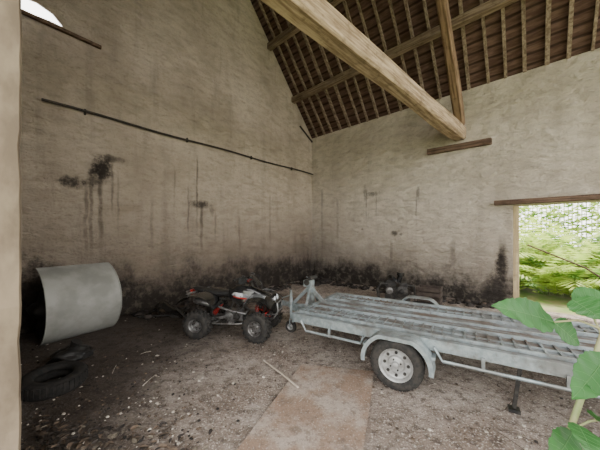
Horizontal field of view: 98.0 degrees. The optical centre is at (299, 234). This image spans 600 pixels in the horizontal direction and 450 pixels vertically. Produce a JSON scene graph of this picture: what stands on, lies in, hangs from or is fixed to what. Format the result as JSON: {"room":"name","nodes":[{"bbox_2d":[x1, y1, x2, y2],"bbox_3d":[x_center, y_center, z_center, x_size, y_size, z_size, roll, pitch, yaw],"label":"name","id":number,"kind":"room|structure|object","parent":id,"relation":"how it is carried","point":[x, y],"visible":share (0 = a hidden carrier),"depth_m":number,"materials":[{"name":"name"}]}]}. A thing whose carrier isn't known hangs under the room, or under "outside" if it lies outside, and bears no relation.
{"room":"barn interior","nodes":[
{"label":"barn interior","id":0,"kind":"room"},
{"bbox_2d":[0,0,21,449],"bbox_3d":[-0.480,-1.000,0.209,12.000,5.400,0.462,0,0,42],"label":"wall","id":1,"kind":"structure","parent":0,"point":[10,10],"depth_m":1.54,"materials":[{"name":"plaster"}]},
{"bbox_2d":[19,0,311,334],"bbox_3d":[-2.376,-3.444,7.479,0.501,10.288,9.000,0,0,42],"label":"wall","id":2,"kind":"structure","parent":0,"point":[171,216],"depth_m":6.09,"materials":[{"name":"paint"}]},
{"bbox_2d":[21,9,101,49],"bbox_3d":[-4.376,-3.765,4.781,0.070,0.080,1.191,0,0,42],"label":"wall rail","id":3,"kind":"object","parent":2,"relation":"attached to","point":[23,12],"visible":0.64,"depth_m":4.75,"materials":[{"name":"brown wood"}]},
{"bbox_2d":[41,98,312,174],"bbox_3d":[-2.029,-2.380,7.437,0.075,0.100,7.601,0,0,42],"label":"pipe","id":4,"kind":"object","parent":2,"relation":"attached to","point":[85,111],"visible":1,"depth_m":5.92,"materials":[{"name":"black metal"}]},
{"bbox_2d":[299,126,312,141],"bbox_3d":[0.241,-3.850,9.982,0.060,0.452,0.749,0,0,42],"label":"rod","id":5,"kind":"object","parent":2,"relation":"attached to","point":[299,126],"visible":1,"depth_m":9.95,"materials":[{"name":"black metal"}]},
{"bbox_2d":[267,0,343,50],"bbox_3d":[3.455,-6.210,4.630,12.000,0.220,0.170,0,0,42],"label":"beam","id":6,"kind":"structure","parent":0,"point":[292,30],"depth_m":8.05,"materials":[{"name":"brown wood"}]},
{"bbox_2d":[19,281,599,449],"bbox_3d":[2.159,1.775,3.174,12.000,0.150,8.400,0,0,42],"label":"floor","id":7,"kind":"structure","parent":0,"point":[244,389],"depth_m":2.80,"materials":[{"name":"soil"}]},
{"bbox_2d":[21,360,87,401],"bbox_3d":[-2.751,1.615,2.919,0.596,0.206,0.596,0,0,0],"label":"tyre","id":8,"kind":"object","parent":7,"relation":"on","point":[34,386],"visible":0.9,"depth_m":2.83,"materials":[{"name":"rubber"}]},
{"bbox_2d":[46,339,94,364],"bbox_3d":[-3.010,1.541,3.468,0.457,0.316,0.487,0,0,22],"label":"bag","id":9,"kind":"object","parent":7,"relation":"on","point":[75,351],"visible":0.72,"depth_m":3.39,"materials":[{"name":"black plastic"}]},
{"bbox_2d":[36,262,121,346],"bbox_3d":[-3.629,1.102,4.348,0.441,1.188,1.020,0,0,30],"label":"metal sheet","id":10,"kind":"object","parent":7,"relation":"on","point":[81,299],"visible":1,"depth_m":4.22,"materials":[{"name":"grey metal"}]},
{"bbox_2d":[33,397,212,449],"bbox_3d":[-1.617,1.631,2.095,1.912,0.127,0.826,0,0,16],"label":"pile","id":11,"kind":"object","parent":7,"relation":"on","point":[37,426],"visible":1,"depth_m":2.16,"materials":[{"name":"brown plant"}]},
{"bbox_2d":[138,300,186,318],"bbox_3d":[-2.807,1.527,5.394,0.936,0.366,0.348,0,0,-9],"label":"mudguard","id":12,"kind":"object","parent":7,"relation":"on","point":[175,312],"visible":0.98,"depth_m":5.31,"materials":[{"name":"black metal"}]},
{"bbox_2d":[176,271,282,343],"bbox_3d":[-1.167,1.194,4.587,1.730,1.031,0.947,0,0,10],"label":"bike","id":13,"kind":"object","parent":7,"relation":"on","point":[257,326],"visible":1,"depth_m":4.35,"materials":[{"name":"black plastic"}]},
{"bbox_2d":[263,360,298,387],"bbox_3d":[-0.245,1.670,3.174,0.036,0.040,0.797,0,0,-35],"label":"wooden stick","id":14,"kind":"object","parent":7,"relation":"on","point":[273,367],"visible":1,"depth_m":3.13,"materials":[{"name":"beige wood"}]},
{"bbox_2d":[237,364,373,449],"bbox_3d":[0.113,1.700,2.443,1.011,0.040,1.995,0,0,19],"label":"board","id":15,"kind":"object","parent":7,"relation":"on","point":[333,411],"visible":0.98,"depth_m":2.44,"materials":[{"name":"brown wood"}]},
{"bbox_2d":[21,285,599,449],"bbox_3d":[1.367,1.690,3.949,9.214,0.026,7.690,0,0,42],"label":"debris","id":16,"kind":"object","parent":7,"relation":"on","point":[263,376],"visible":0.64,"depth_m":2.56,"materials":[{"name":"brown stone"}]},
{"bbox_2d":[130,276,494,319],"bbox_3d":[0.545,1.645,5.960,5.818,0.260,6.260,0,0,42],"label":"rubble heap","id":17,"kind":"object","parent":7,"relation":"on","point":[470,303],"visible":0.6,"depth_m":6.61,"materials":[{"name":"brown soil"}]},
{"bbox_2d":[376,272,415,300],"bbox_3d":[2.356,1.305,6.432,0.915,0.790,0.530,0,0,19],"label":"engine","id":18,"kind":"object","parent":7,"relation":"on","point":[399,291],"visible":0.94,"depth_m":6.32,"materials":[{"name":"black metal"}]},
{"bbox_2d":[416,284,442,304],"bbox_3d":[3.100,1.465,6.250,0.515,0.460,0.395,0,0,35],"label":"wooden crate","id":19,"kind":"object","parent":7,"relation":"on","point":[434,292],"visible":0.64,"depth_m":6.14,"materials":[{"name":"brown wood"}]},
{"bbox_2d":[278,275,599,414],"bbox_3d":[1.839,1.201,3.468,5.260,1.011,2.006,0,0,32],"label":"flatbed trailer","id":20,"kind":"object","parent":7,"relation":"on","point":[407,332],"visible":1,"depth_m":2.94,"materials":[{"name":"metal"}]},
{"bbox_2d":[491,286,599,449],"bbox_3d":[0.816,0.871,0.724,0.582,1.659,0.210,0,0,0],"label":"plant","id":21,"kind":"object","parent":7,"relation":"on","point":[585,380],"visible":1,"depth_m":0.71,"materials":[{"name":"green plant"}]},
{"bbox_2d":[291,0,518,103],"bbox_3d":[4.220,-4.899,5.489,12.000,0.220,0.170,0,0,42],"label":"beam","id":22,"kind":"structure","parent":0,"point":[490,6],"depth_m":6.51,"materials":[{"name":"brown wood"}]},
{"bbox_2d":[250,0,599,138],"bbox_3d":[2.084,-6.098,3.240,12.800,5.421,9.300,0,0,42],"label":"ceiling","id":23,"kind":"structure","parent":0,"point":[583,18],"depth_m":6.62,"materials":[{"name":"wood"}]},
{"bbox_2d":[257,0,599,137],"bbox_3d":[2.150,-6.068,3.181,11.585,5.186,9.065,0,0,42],"label":"roof","id":24,"kind":"structure","parent":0,"point":[523,2],"depth_m":6.87,"materials":[{"name":"brown wood"}]},
{"bbox_2d":[312,48,599,303],"bbox_3d":[5.118,-1.050,6.497,12.000,5.500,0.500,0,0,42],"label":"wall","id":25,"kind":"structure","parent":0,"point":[382,206],"depth_m":6.99,"materials":[{"name":"paint"}]},
{"bbox_2d":[261,0,465,140],"bbox_3d":[1.287,-2.702,4.250,7.998,0.403,0.327,1,0,-42],"label":"tie beam","id":26,"kind":"structure","parent":25,"relation":"attached to","point":[319,20],"depth_m":3.80,"materials":[{"name":"brown wood"}]},
{"bbox_2d":[435,0,464,124],"bbox_3d":[2.794,-5.444,5.312,0.223,5.336,4.231,0,0,43],"label":"rafter","id":27,"kind":"object","parent":26,"relation":"on","point":[443,11],"visible":0.88,"depth_m":5.99,"materials":[{"name":"brown wood"}]},
{"bbox_2d":[427,137,491,154],"bbox_3d":[4.186,-2.335,6.939,1.482,0.179,0.160,0,0,42],"label":"wall plate","id":28,"kind":"object","parent":25,"relation":"attached to","point":[487,141],"visible":1,"depth_m":6.82,"materials":[{"name":"brown wood"}]},
{"bbox_2d":[513,206,518,298],"bbox_3d":[6.227,0.500,5.443,2.780,2.400,0.080,0,0,42],"label":"door frame","id":29,"kind":"structure","parent":25,"relation":"attached to","point":[515,208],"depth_m":6.30,"materials":[{"name":"brown wood"}]},
{"bbox_2d":[494,194,599,205],"bbox_3d":[6.096,-0.770,5.265,3.500,0.130,0.250,0,0,42],"label":"lintel","id":30,"kind":"object","parent":25,"relation":"attached to","point":[588,196],"visible":0.98,"depth_m":5.69,"materials":[{"name":"brown wood"}]},
{"bbox_2d":[519,247,599,316],"bbox_3d":[0.000,1.760,0.000,80.000,0.001,80.000,0,0,0],"label":"ground","id":31,"kind":"structure","parent":0,"point":[552,302],"depth_m":7.12,"materials":[{"name":"green plant"}]},
{"bbox_2d":[519,216,599,296],"bbox_3d":[9.887,0.458,6.506,11.984,2.484,5.209,0,0,43],"label":"foliage","id":32,"kind":"object","parent":31,"relation":"on","point":[549,270],"visible":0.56,"depth_m":7.64,"materials":[{"name":"green plant"}]},
{"bbox_2d":[519,202,599,253],"bbox_3d":[13.778,-0.116,7.959,17.237,3.722,1.669,0,0,42],"label":"hedge","id":33,"kind":"object","parent":31,"relation":"on","point":[591,205],"visible":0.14,"depth_m":10.54,"materials":[{"name":"green plant"}]},
{"bbox_2d":[520,202,598,243],"bbox_3d":[14.587,-0.174,8.876,17.017,3.748,0.083,0,0,42],"label":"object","id":34,"kind":"object","parent":31,"relation":"on","point":[597,202],"visible":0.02,"depth_m":11.39,"materials":[{"name":"white"}]},
{"bbox_2d":[527,244,599,277],"bbox_3d":[6.604,0.974,5.910,2.217,1.480,0.035,0,0,42],"label":"fallen branch","id":35,"kind":"object","parent":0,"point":[527,244],"visible":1,"depth_m":6.16,"materials":[{"name":"wood"}]}
]}

